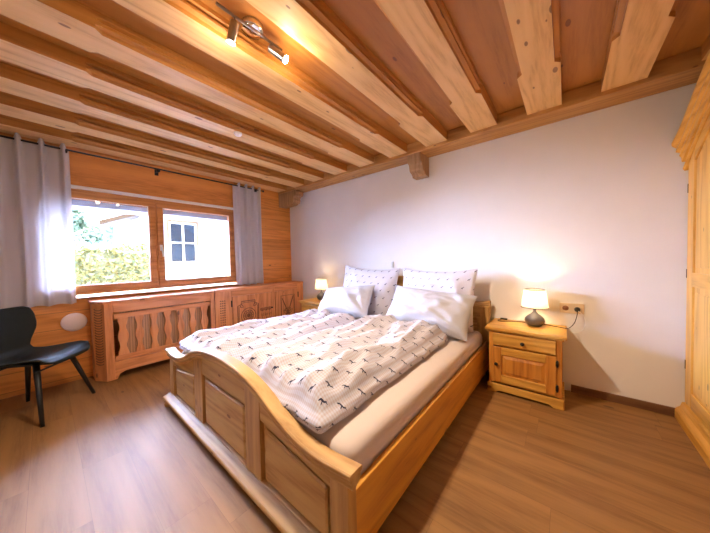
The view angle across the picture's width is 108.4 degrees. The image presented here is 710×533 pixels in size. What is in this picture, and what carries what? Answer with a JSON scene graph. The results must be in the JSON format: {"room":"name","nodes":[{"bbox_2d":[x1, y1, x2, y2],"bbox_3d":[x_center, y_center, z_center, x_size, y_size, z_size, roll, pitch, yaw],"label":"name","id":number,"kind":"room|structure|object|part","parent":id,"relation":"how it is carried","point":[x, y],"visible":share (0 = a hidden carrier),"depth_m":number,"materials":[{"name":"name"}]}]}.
{"room":"bedroom","nodes":[
{"label":"bedroom","id":0,"kind":"room"},
{"bbox_2d":[21,137,233,207],"bbox_3d":[-2.499,-1.052,3.109,0.312,0.448,1.915,0,2,39],"label":"wall header","id":1,"kind":"structure","parent":0,"point":[85,170],"depth_m":2.93,"materials":[{"name":"brown wood"}]},
{"bbox_2d":[0,135,263,191],"bbox_3d":[-2.332,-1.115,2.991,0.096,0.073,2.749,0,2,39],"label":"curtain rod","id":2,"kind":"object","parent":1,"relation":"attached to","point":[156,170],"visible":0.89,"depth_m":2.77,"materials":[{"name":"black metal"}]},
{"bbox_2d":[0,133,76,308],"bbox_3d":[-2.886,-0.390,2.267,0.075,1.516,0.525,0,2,39],"label":"curtain","id":3,"kind":"object","parent":2,"relation":"hanging from","point":[37,268],"visible":1,"depth_m":2.31,"materials":[{"name":"white fabric"}]},
{"bbox_2d":[232,182,263,284],"bbox_3d":[-1.583,-0.473,3.849,0.076,1.491,0.442,0,2,39],"label":"curtain","id":4,"kind":"object","parent":2,"relation":"hanging from","point":[246,202],"visible":0.98,"depth_m":3.83,"materials":[{"name":"white fabric"}]},
{"bbox_2d":[0,132,291,399],"bbox_3d":[-2.374,-0.089,3.298,0.390,2.388,3.500,0,2,39],"label":"wall","id":5,"kind":"structure","parent":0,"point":[275,221],"depth_m":2.77,"materials":[{"name":"brown wood"}]},
{"bbox_2d":[60,313,86,330],"bbox_3d":[-2.779,0.549,2.533,0.019,0.180,0.180,0,2,39],"label":"disk","id":6,"kind":"object","parent":5,"relation":"attached to","point":[73,321],"visible":1,"depth_m":2.52,"materials":[{"name":"white"}]},
{"bbox_2d":[71,188,235,294],"bbox_3d":[-2.376,-0.266,3.043,0.139,1.055,1.915,0,2,39],"label":"window","id":7,"kind":"structure","parent":5,"relation":"attached to","point":[155,208],"depth_m":3.04,"materials":[{"name":"brown wood"}]},
{"bbox_3d":[-2.681,-0.250,2.695,0.074,0.999,0.952,0,2,39],"label":"sash","id":8,"kind":"part","parent":7,"relation":"part of","materials":[{"name":"brown wood"}]},
{"bbox_3d":[-2.409,-0.771,3.048,0.080,0.045,1.915,0,2,39],"label":"frame rail","id":9,"kind":"part","parent":7,"relation":"part of","materials":[{"name":"brown wood"}]},
{"bbox_3d":[-2.389,0.239,3.076,0.080,0.045,1.915,0,2,39],"label":"frame rail","id":10,"kind":"part","parent":7,"relation":"part of","materials":[{"name":"brown wood"}]},
{"bbox_3d":[-2.390,-0.266,3.074,0.078,1.051,0.045,0,2,39],"label":"frame post","id":11,"kind":"part","parent":7,"relation":"part of","materials":[{"name":"brown wood"}]},
{"bbox_3d":[-2.084,-0.282,3.419,0.074,0.999,0.921,0,2,39],"label":"sash","id":12,"kind":"part","parent":7,"relation":"part of","materials":[{"name":"brown wood"}]},
{"bbox_3d":[-1.805,-0.298,3.783,0.078,1.051,0.044,0,2,39],"label":"frame post","id":13,"kind":"part","parent":7,"relation":"part of","materials":[{"name":"brown wood"}]},
{"bbox_2d":[279,190,302,208],"bbox_3d":[-1.065,-1.112,4.249,0.474,0.216,0.150,0,2,39],"label":"corbel","id":14,"kind":"object","parent":5,"relation":"attached to","point":[292,198],"visible":1,"depth_m":4.18,"materials":[{"name":"brown wood"}]},
{"bbox_2d":[0,359,709,532],"bbox_3d":[-0.378,1.140,1.708,5.380,0.060,3.700,0,2,39],"label":"floor","id":15,"kind":"structure","parent":0,"point":[114,458],"depth_m":1.39,"materials":[{"name":"brown wood"}]},
{"bbox_2d":[0,306,95,427],"bbox_3d":[-2.532,0.740,1.992,0.564,0.818,0.545,-1,2,-12],"label":"shell chair","id":16,"kind":"object","parent":15,"relation":"on","point":[18,325],"visible":1,"depth_m":2.06,"materials":[{"name":"black leather"}]},
{"bbox_3d":[-2.727,0.938,2.133,0.164,0.421,0.037,0,2,31],"label":"leg","id":17,"kind":"part","parent":16,"relation":"part of","materials":[{"name":"black"}]},
{"bbox_3d":[-2.507,0.750,1.998,0.334,0.052,0.380,-1,2,-12],"label":"under frame","id":18,"kind":"part","parent":16,"relation":"part of","materials":[{"name":"black metal"}]},
{"bbox_3d":[-2.293,0.930,1.860,0.169,0.434,0.037,0,2,31],"label":"leg","id":19,"kind":"part","parent":16,"relation":"part of","materials":[{"name":"black"}]},
{"bbox_3d":[-2.377,0.922,2.221,0.037,0.434,0.168,0,2,34],"label":"leg","id":20,"kind":"part","parent":16,"relation":"part of","materials":[{"name":"black"}]},
{"bbox_2d":[88,289,214,381],"bbox_3d":[-2.250,0.718,2.941,0.320,0.790,1.090,0,2,39],"label":"radiator cover","id":21,"kind":"object","parent":15,"relation":"on","point":[149,324],"visible":0.92,"depth_m":2.72,"materials":[{"name":"brown wood"}]},
{"bbox_3d":[-2.639,0.749,2.585,0.168,0.762,0.020,0,2,39],"label":"panel","id":22,"kind":"part","parent":21,"relation":"part of","materials":[{"name":"brown wood"}]},
{"bbox_3d":[-2.109,0.907,2.898,0.016,0.051,0.892,0,2,39],"label":"fret rail","id":23,"kind":"part","parent":21,"relation":"part of","materials":[{"name":"brown wood"}]},
{"bbox_3d":[-2.105,1.024,2.900,0.030,0.175,0.900,0,2,39],"label":"rail","id":24,"kind":"part","parent":21,"relation":"part of","materials":[{"name":"brown wood"}]},
{"bbox_3d":[-2.117,0.398,2.882,0.030,0.097,0.900,0,2,39],"label":"rail","id":25,"kind":"part","parent":21,"relation":"part of","materials":[{"name":"brown wood"}]},
{"bbox_3d":[-2.118,0.482,2.886,0.016,0.048,0.892,0,2,39],"label":"fret rail","id":26,"kind":"part","parent":21,"relation":"part of","materials":[{"name":"brown wood"}]},
{"bbox_2d":[205,281,302,328],"bbox_3d":[-1.436,0.672,3.902,0.352,0.794,1.421,0,2,39],"label":"base cabinet","id":27,"kind":"object","parent":15,"relation":"on","point":[233,305],"visible":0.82,"depth_m":3.68,"materials":[{"name":"brown wood"}]},
{"bbox_3d":[-1.466,0.354,3.672,0.030,0.075,0.610,0,2,39],"label":"rail","id":28,"kind":"part","parent":27,"relation":"part of","materials":[{"name":"brown wood"}]},
{"bbox_3d":[-1.454,0.689,3.677,0.032,0.585,0.600,0,2,39],"label":"door","id":29,"kind":"part","parent":27,"relation":"part of","materials":[{"name":"brown wood"}]},
{"bbox_3d":[-1.110,0.334,4.104,0.030,0.075,0.430,0,2,39],"label":"rail","id":30,"kind":"part","parent":27,"relation":"part of","materials":[{"name":"brown wood"}]},
{"bbox_3d":[-1.098,0.669,4.109,0.032,0.585,0.420,0,2,39],"label":"door","id":31,"kind":"part","parent":27,"relation":"part of","materials":[{"name":"brown wood"}]},
{"bbox_2d":[299,298,321,311],"bbox_3d":[-0.507,0.777,3.789,0.546,0.553,0.418,0,2,39],"label":"nightstand","id":32,"kind":"object","parent":15,"relation":"on","point":[307,304],"visible":0.2,"depth_m":3.71,"materials":[{"name":"brown wood"}]},
{"bbox_3d":[-0.621,0.602,3.654,0.422,0.100,0.018,0,2,39],"label":"drawer","id":33,"kind":"part","parent":32,"relation":"part of","materials":[{"name":"brown wood"}]},
{"bbox_2d":[315,278,327,299],"bbox_3d":[-0.504,0.342,3.839,0.203,0.314,0.203,0,2,39],"label":"table lamp","id":34,"kind":"object","parent":32,"relation":"on","point":[321,284],"visible":0.88,"depth_m":3.77,"materials":[{"name":"white fabric"}]},
{"bbox_3d":[-0.506,0.264,3.836,0.194,0.150,0.194,0,2,39],"label":"lamp shade","id":35,"kind":"part","parent":34,"relation":"part of","materials":[{"name":"beige fabric"}]},
{"bbox_2d":[163,276,490,532],"bbox_3d":[-0.111,0.618,2.272,1.990,0.940,2.185,0,2,39],"label":"double bed","id":36,"kind":"object","parent":15,"relation":"on","point":[301,484],"visible":0.61,"depth_m":1.22,"materials":[{"name":"brown wood"}]},
{"bbox_3d":[-1.464,0.889,2.083,0.085,0.364,0.045,0,2,39],"label":"corner post","id":37,"kind":"part","parent":36,"relation":"part of","materials":[{"name":"brown wood"}]},
{"bbox_3d":[-1.266,0.701,1.910,0.440,0.174,0.035,0,2,39],"label":"arched rail","id":38,"kind":"part","parent":36,"relation":"part of","materials":[{"name":"brown wood"}]},
{"bbox_3d":[-1.265,0.886,1.911,0.380,0.252,0.016,0,2,39],"label":"raised panel","id":39,"kind":"part","parent":36,"relation":"part of","materials":[{"name":"brown wood"}]},
{"bbox_3d":[-0.771,0.624,1.499,0.565,0.161,0.035,0,2,39],"label":"arched rail","id":40,"kind":"part","parent":36,"relation":"part of","materials":[{"name":"brown wood"}]},
{"bbox_3d":[-0.770,0.871,1.502,0.505,0.286,0.016,0,2,39],"label":"raised panel","id":41,"kind":"part","parent":36,"relation":"part of","materials":[{"name":"brown wood"}]},
{"bbox_3d":[-0.749,1.051,1.500,1.760,0.045,0.039,0,2,39],"label":"rail","id":42,"kind":"part","parent":36,"relation":"part of","materials":[{"name":"brown wood"}]},
{"bbox_3d":[-0.261,0.700,1.081,0.475,0.191,0.035,0,2,39],"label":"arched rail","id":43,"kind":"part","parent":36,"relation":"part of","materials":[{"name":"brown wood"}]},
{"bbox_3d":[-0.260,0.889,1.083,0.415,0.252,0.016,0,2,39],"label":"raised panel","id":44,"kind":"part","parent":36,"relation":"part of","materials":[{"name":"brown wood"}]},
{"bbox_3d":[-0.040,0.894,0.910,0.085,0.364,0.045,0,2,39],"label":"corner post","id":45,"kind":"part","parent":36,"relation":"part of","materials":[{"name":"brown wood"}]},
{"bbox_2d":[296,330,481,474],"bbox_3d":[0.251,0.767,1.981,0.926,0.251,1.970,0,2,39],"label":"mattress","id":46,"kind":"object","parent":36,"relation":"on","point":[363,435],"visible":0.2,"depth_m":1.25,"materials":[{"name":"beige fabric"}]},
{"bbox_2d":[242,314,447,433],"bbox_3d":[0.016,0.543,1.817,0.832,0.213,1.491,0,2,39],"label":"duvet","id":47,"kind":"object","parent":46,"relation":"on","point":[321,378],"visible":0.95,"depth_m":1.39,"materials":[{"name":"fabric"}]},
{"bbox_2d":[386,285,476,340],"bbox_3d":[0.667,0.405,2.382,0.821,0.398,0.312,0,2,38],"label":"pillow","id":48,"kind":"object","parent":46,"relation":"on","point":[451,312],"visible":0.8,"depth_m":2.24,"materials":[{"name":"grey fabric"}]},
{"bbox_2d":[403,268,477,332],"bbox_3d":[0.810,0.310,2.620,0.259,0.578,0.802,-3,2,-45],"label":"pillow","id":49,"kind":"object","parent":46,"relation":"on","point":[457,282],"visible":0.5,"depth_m":2.52,"materials":[{"name":"fabric"}]},
{"bbox_3d":[0.547,0.257,3.097,0.565,0.223,0.040,0,2,39],"label":"arched rail","id":50,"kind":"part","parent":36,"relation":"part of","materials":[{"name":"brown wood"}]},
{"bbox_3d":[0.640,0.885,1.697,0.027,0.260,2.035,0,2,39],"label":"rail","id":51,"kind":"part","parent":36,"relation":"part of","materials":[{"name":"brown wood"}]},
{"bbox_3d":[1.060,0.691,2.683,0.415,0.506,0.016,0,2,39],"label":"raised panel","id":52,"kind":"part","parent":36,"relation":"part of","materials":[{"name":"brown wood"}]},
{"bbox_3d":[1.058,0.356,2.680,0.475,0.263,0.040,0,2,39],"label":"arched rail","id":53,"kind":"part","parent":36,"relation":"part of","materials":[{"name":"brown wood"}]},
{"bbox_3d":[1.281,0.686,2.512,0.085,0.637,0.050,0,2,39],"label":"corner post","id":54,"kind":"part","parent":36,"relation":"part of","materials":[{"name":"brown wood"}]},
{"bbox_3d":[-0.467,0.765,2.573,0.926,0.251,1.970,0,2,39],"label":"mattress","id":55,"kind":"object","parent":36,"relation":"on","visible":0},
{"bbox_2d":[179,308,355,361],"bbox_3d":[-0.680,0.567,2.352,0.845,0.163,1.407,0,2,39],"label":"duvet","id":56,"kind":"object","parent":55,"relation":"on","point":[238,340],"visible":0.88,"depth_m":2.10,"materials":[{"name":"fabric"}]},
{"bbox_2d":[318,285,374,317],"bbox_3d":[-0.123,0.411,2.995,0.732,0.397,0.339,0,2,30],"label":"pillow","id":57,"kind":"object","parent":55,"relation":"on","point":[354,301],"visible":0.84,"depth_m":2.86,"materials":[{"name":"grey fabric"}]},
{"bbox_2d":[343,265,399,315],"bbox_3d":[0.146,0.303,3.171,0.825,0.639,0.241,0,2,35],"label":"pillow","id":58,"kind":"object","parent":55,"relation":"on","point":[385,281],"visible":0.65,"depth_m":3.02,"materials":[{"name":"fabric"}]},
{"bbox_2d":[485,318,566,410],"bbox_3d":[1.449,0.784,2.177,0.546,0.553,0.418,0,2,39],"label":"nightstand","id":59,"kind":"object","parent":15,"relation":"on","point":[522,355],"visible":1,"depth_m":2.04,"materials":[{"name":"brown wood"}]},
{"bbox_3d":[1.344,0.937,2.050,0.298,0.062,0.017,0,2,39],"label":"door rail","id":60,"kind":"part","parent":59,"relation":"part of","materials":[{"name":"brown wood"}]},
{"bbox_3d":[1.339,0.705,2.044,0.298,0.062,0.017,0,2,39],"label":"door rail","id":61,"kind":"part","parent":59,"relation":"part of","materials":[{"name":"brown wood"}]},
{"bbox_3d":[1.345,0.821,2.051,0.302,0.174,0.006,0,2,39],"label":"door","id":62,"kind":"part","parent":59,"relation":"part of","materials":[{"name":"brown wood"}]},
{"bbox_3d":[1.335,0.608,2.042,0.422,0.100,0.018,0,2,39],"label":"drawer","id":63,"kind":"part","parent":59,"relation":"part of","materials":[{"name":"brown wood"}]},
{"bbox_3d":[1.355,0.973,2.063,0.418,0.015,0.014,0,2,39],"label":"rail","id":64,"kind":"part","parent":59,"relation":"part of","materials":[{"name":"brown wood"}]},
{"bbox_3d":[1.348,0.663,2.055,0.418,0.015,0.014,0,2,39],"label":"rail","id":65,"kind":"part","parent":59,"relation":"part of","materials":[{"name":"brown wood"}]},
{"bbox_3d":[1.452,0.540,2.180,0.514,0.014,0.368,0,2,39],"label":"moulding","id":66,"kind":"part","parent":59,"relation":"part of","materials":[{"name":"brown wood"}]},
{"bbox_2d":[521,288,548,326],"bbox_3d":[1.528,0.348,2.177,0.203,0.314,0.203,0,2,39],"label":"table lamp","id":67,"kind":"object","parent":59,"relation":"on","point":[535,299],"visible":1,"depth_m":2.12,"materials":[{"name":"white fabric"}]},
{"bbox_3d":[1.526,0.270,2.175,0.194,0.150,0.194,0,2,39],"label":"lamp shade","id":68,"kind":"part","parent":67,"relation":"part of","materials":[{"name":"beige fabric"}]},
{"bbox_3d":[1.525,0.195,2.172,0.159,0.007,0.159,0,2,39],"label":"shade trim","id":69,"kind":"part","parent":67,"relation":"part of","materials":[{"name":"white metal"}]},
{"bbox_2d":[671,52,709,468],"bbox_3d":[1.886,-0.055,0.893,0.654,2.284,1.784,0,2,39],"label":"wardrobe","id":70,"kind":"object","parent":15,"relation":"on","point":[692,138],"visible":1,"depth_m":1.56,"materials":[{"name":"brown wood"}]},
{"bbox_3d":[1.858,-0.907,0.878,0.625,0.579,1.784,0,2,39],"label":"crown moulding","id":71,"kind":"part","parent":70,"relation":"part of","materials":[{"name":"brown wood"}]},
{"bbox_3d":[1.704,1.024,1.092,0.065,0.124,1.784,0,2,39],"label":"moulding","id":72,"kind":"part","parent":70,"relation":"part of","materials":[{"name":"brown wood"}]},
{"bbox_3d":[1.998,0.891,1.424,0.017,0.100,0.628,0,2,39],"label":"door rail","id":73,"kind":"part","parent":70,"relation":"part of","materials":[{"name":"brown wood"}]},
{"bbox_3d":[1.981,0.096,1.403,0.022,0.090,0.628,0,2,39],"label":"door rail","id":74,"kind":"part","parent":70,"relation":"part of","materials":[{"name":"brown wood"}]},
{"bbox_3d":[1.983,-0.042,1.395,0.008,1.776,0.628,0,2,39],"label":"door","id":75,"kind":"part","parent":70,"relation":"part of","materials":[{"name":"brown wood"}]},
{"bbox_3d":[1.988,0.491,1.415,0.008,0.630,0.558,0,2,39],"label":"raised panel","id":76,"kind":"part","parent":70,"relation":"part of","materials":[{"name":"brown wood"}]},
{"bbox_3d":[1.969,-0.434,1.389,0.008,0.900,0.558,0,2,39],"label":"raised panel","id":77,"kind":"part","parent":70,"relation":"part of","materials":[{"name":"brown wood"}]},
{"bbox_3d":[1.964,-0.845,1.375,0.018,0.358,0.628,0,2,39],"label":"door rail","id":78,"kind":"part","parent":70,"relation":"part of","materials":[{"name":"brown wood"}]},
{"bbox_2d":[0,0,709,171],"bbox_3d":[-0.426,-1.306,1.639,5.380,0.060,3.700,0,2,39],"label":"ceiling","id":79,"kind":"structure","parent":0,"point":[585,25],"depth_m":1.54,"materials":[{"name":"brown wood"}]},
{"bbox_2d":[0,114,286,192],"bbox_3d":[-2.167,-1.238,3.073,0.220,0.087,3.035,0,2,39],"label":"joist","id":80,"kind":"object","parent":79,"relation":"attached to","point":[9,125],"visible":0.94,"depth_m":2.66,"materials":[{"name":"brown wood"}]},
{"bbox_2d":[0,91,303,186],"bbox_3d":[-1.830,-1.236,2.796,0.220,0.087,3.035,0,2,39],"label":"joist","id":81,"kind":"object","parent":79,"relation":"attached to","point":[11,105],"visible":0.98,"depth_m":2.33,"materials":[{"name":"brown wood"}]},
{"bbox_2d":[0,62,323,181],"bbox_3d":[-1.493,-1.235,2.518,0.220,0.087,3.035,0,2,39],"label":"joist","id":82,"kind":"object","parent":79,"relation":"attached to","point":[13,80],"visible":1,"depth_m":2.04,"materials":[{"name":"brown wood"}]},
{"bbox_2d":[0,22,346,174],"bbox_3d":[-1.156,-1.234,2.240,0.220,0.087,3.035,0,2,39],"label":"joist","id":83,"kind":"object","parent":79,"relation":"attached to","point":[18,47],"visible":1,"depth_m":1.73,"materials":[{"name":"brown wood"}]},
{"bbox_2d":[234,131,241,136],"bbox_3d":[-1.046,-1.179,2.289,0.068,0.030,0.068,0,2,39],"label":"sensor","id":84,"kind":"object","parent":83,"relation":"attached to","point":[236,133],"visible":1,"depth_m":2.27,"materials":[{"name":"white paint"}]},
{"bbox_2d":[0,0,373,166],"bbox_3d":[-0.819,-1.233,1.963,0.220,0.087,3.035,0,2,39],"label":"joist","id":85,"kind":"object","parent":79,"relation":"attached to","point":[72,22],"visible":1,"depth_m":1.49,"materials":[{"name":"brown wood"}]},
{"bbox_2d":[216,1,287,63],"bbox_3d":[-0.537,-1.185,1.341,0.359,0.160,0.122,-2,2,-38],"label":"ceiling light","id":86,"kind":"object","parent":79,"relation":"attached to","point":[251,26],"visible":1,"depth_m":1.31,"materials":[{"name":"silver metal"}]},
{"bbox_3d":[-0.615,-1.112,1.269,0.038,0.022,0.038,0,2,39],"label":"bulb","id":87,"kind":"part","parent":86,"relation":"part of","materials":[{"name":"white glass"}]},
{"bbox_3d":[-0.383,-1.141,1.409,0.029,0.035,0.038,-1,2,0],"label":"bulb","id":88,"kind":"part","parent":86,"relation":"part of","materials":[{"name":"white glass"}]},
{"bbox_2d":[113,0,406,157],"bbox_3d":[-0.482,-1.232,1.685,0.220,0.087,3.035,0,2,39],"label":"joist","id":89,"kind":"object","parent":79,"relation":"attached to","point":[194,22],"visible":1,"depth_m":1.50,"materials":[{"name":"brown wood"}]},
{"bbox_2d":[246,0,446,146],"bbox_3d":[-0.145,-1.231,1.408,0.220,0.087,3.035,0,2,39],"label":"joist","id":90,"kind":"object","parent":79,"relation":"attached to","point":[311,23],"visible":1,"depth_m":1.48,"materials":[{"name":"brown wood"}]},
{"bbox_2d":[374,0,496,132],"bbox_3d":[0.191,-1.230,1.130,0.220,0.087,3.035,0,2,39],"label":"joist","id":91,"kind":"object","parent":79,"relation":"attached to","point":[426,26],"visible":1,"depth_m":1.46,"materials":[{"name":"brown wood"}]},
{"bbox_2d":[498,0,561,114],"bbox_3d":[0.528,-1.229,0.852,0.220,0.087,3.035,0,2,39],"label":"joist","id":92,"kind":"object","parent":79,"relation":"attached to","point":[532,27],"visible":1,"depth_m":1.42,"materials":[{"name":"brown wood"}]},
{"bbox_2d":[601,0,678,91],"bbox_3d":[0.865,-1.228,0.575,0.220,0.087,3.035,0,2,39],"label":"joist","id":93,"kind":"object","parent":79,"relation":"attached to","point":[640,28],"visible":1,"depth_m":1.37,"materials":[{"name":"brown wood"}]},
{"bbox_2d":[701,34,709,60],"bbox_3d":[1.202,-1.227,0.297,0.220,0.087,3.035,0,2,39],"label":"joist","id":94,"kind":"object","parent":79,"relation":"attached to","point":[706,45],"visible":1,"depth_m":1.49,"materials":[{"name":"brown wood"}]},
{"bbox_2d":[290,83,695,407],"bbox_3d":[0.749,-0.145,3.069,5.380,2.388,0.120,0,2,39],"label":"wall","id":95,"kind":"structure","parent":0,"point":[590,209],"depth_m":2.15,"materials":[{"name":"white paint"}]},
{"bbox_2d":[407,152,428,179],"bbox_3d":[0.702,-1.108,2.840,0.155,0.216,0.224,0,2,39],"label":"corbel","id":96,"kind":"object","parent":95,"relation":"attached to","point":[418,163],"visible":1,"depth_m":2.80,"materials":[{"name":"brown wood"}]},
{"bbox_2d":[278,47,705,194],"bbox_3d":[0.690,-1.273,2.837,4.980,0.114,0.235,0,2,39],"label":"beam","id":97,"kind":"structure","parent":95,"relation":"attached to","point":[683,69],"depth_m":2.04,"materials":[{"name":"brown wood"}]},
{"bbox_2d":[498,307,585,332],"bbox_3d":[1.599,0.693,2.235,0.616,0.715,0.118,0,2,37],"label":"power cord","id":98,"kind":"object","parent":95,"relation":"attached to","point":[577,309],"visible":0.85,"depth_m":2.10,"materials":[{"name":"black plastic"}]},
{"bbox_3d":[1.564,0.434,2.225,0.570,0.138,0.084,0,2,38],"label":"cord","id":99,"kind":"part","parent":98,"relation":"part of","materials":[{"name":"grey plastic"}]},
{"bbox_2d":[560,303,583,313],"bbox_3d":[1.806,0.349,2.134,0.156,0.082,0.012,0,2,39],"label":"wall socket","id":100,"kind":"object","parent":95,"relation":"attached to","point":[564,307],"visible":0.84,"depth_m":2.13,"materials":[{"name":"beige plastic"}]},
{"bbox_2d":[487,370,674,416],"bbox_3d":[1.068,1.020,2.770,3.160,0.062,0.016,0,2,39],"label":"baseboard","id":101,"kind":"structure","parent":95,"relation":"attached to","point":[667,410],"depth_m":1.95,"materials":[{"name":"brown wood"}]},
{"label":"outside","id":102,"kind":"structure","parent":0,"visible":0},
{"bbox_3d":[-8.030,1.508,9.004,15.690,0.100,22.000,0,2,39],"label":"ground","id":103,"kind":"structure","parent":102,"visible":0},
{"bbox_2d":[72,209,105,245],"bbox_3d":[-9.367,-0.249,8.539,1.689,3.498,1.017,-2,2,-22],"label":"tree","id":104,"kind":"object","parent":103,"relation":"on","point":[83,232],"visible":0.46,"depth_m":8.50,"materials":[{"name":"green plant"}]},
{"bbox_2d":[102,225,114,247],"bbox_3d":[-9.854,-0.155,10.483,0.969,3.218,0.875,0,2,39],"label":"tree","id":105,"kind":"object","parent":103,"relation":"on","point":[109,237],"visible":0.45,"depth_m":10.17,"materials":[{"name":"plant"}]},
{"bbox_2d":[74,242,156,295],"bbox_3d":[-5.566,0.518,4.472,0.957,2.037,3.515,0,2,39],"label":"hedge","id":106,"kind":"object","parent":103,"relation":"on","point":[94,264],"visible":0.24,"depth_m":5.06,"materials":[{"name":"green plant"}]},
{"bbox_2d":[99,213,226,288],"bbox_3d":[-5.223,-0.424,9.879,4.900,3.600,6.950,0,2,39],"label":"house","id":107,"kind":"structure","parent":103,"relation":"on","point":[193,249],"depth_m":7.75,"materials":[{"name":"white paint"}]},
{"bbox_3d":[-5.123,-0.703,7.625,0.010,1.100,0.620,0,2,39],"label":"pane","id":108,"kind":"part","parent":107,"relation":"part of","materials":[{"name":"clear glass"}]}
]}

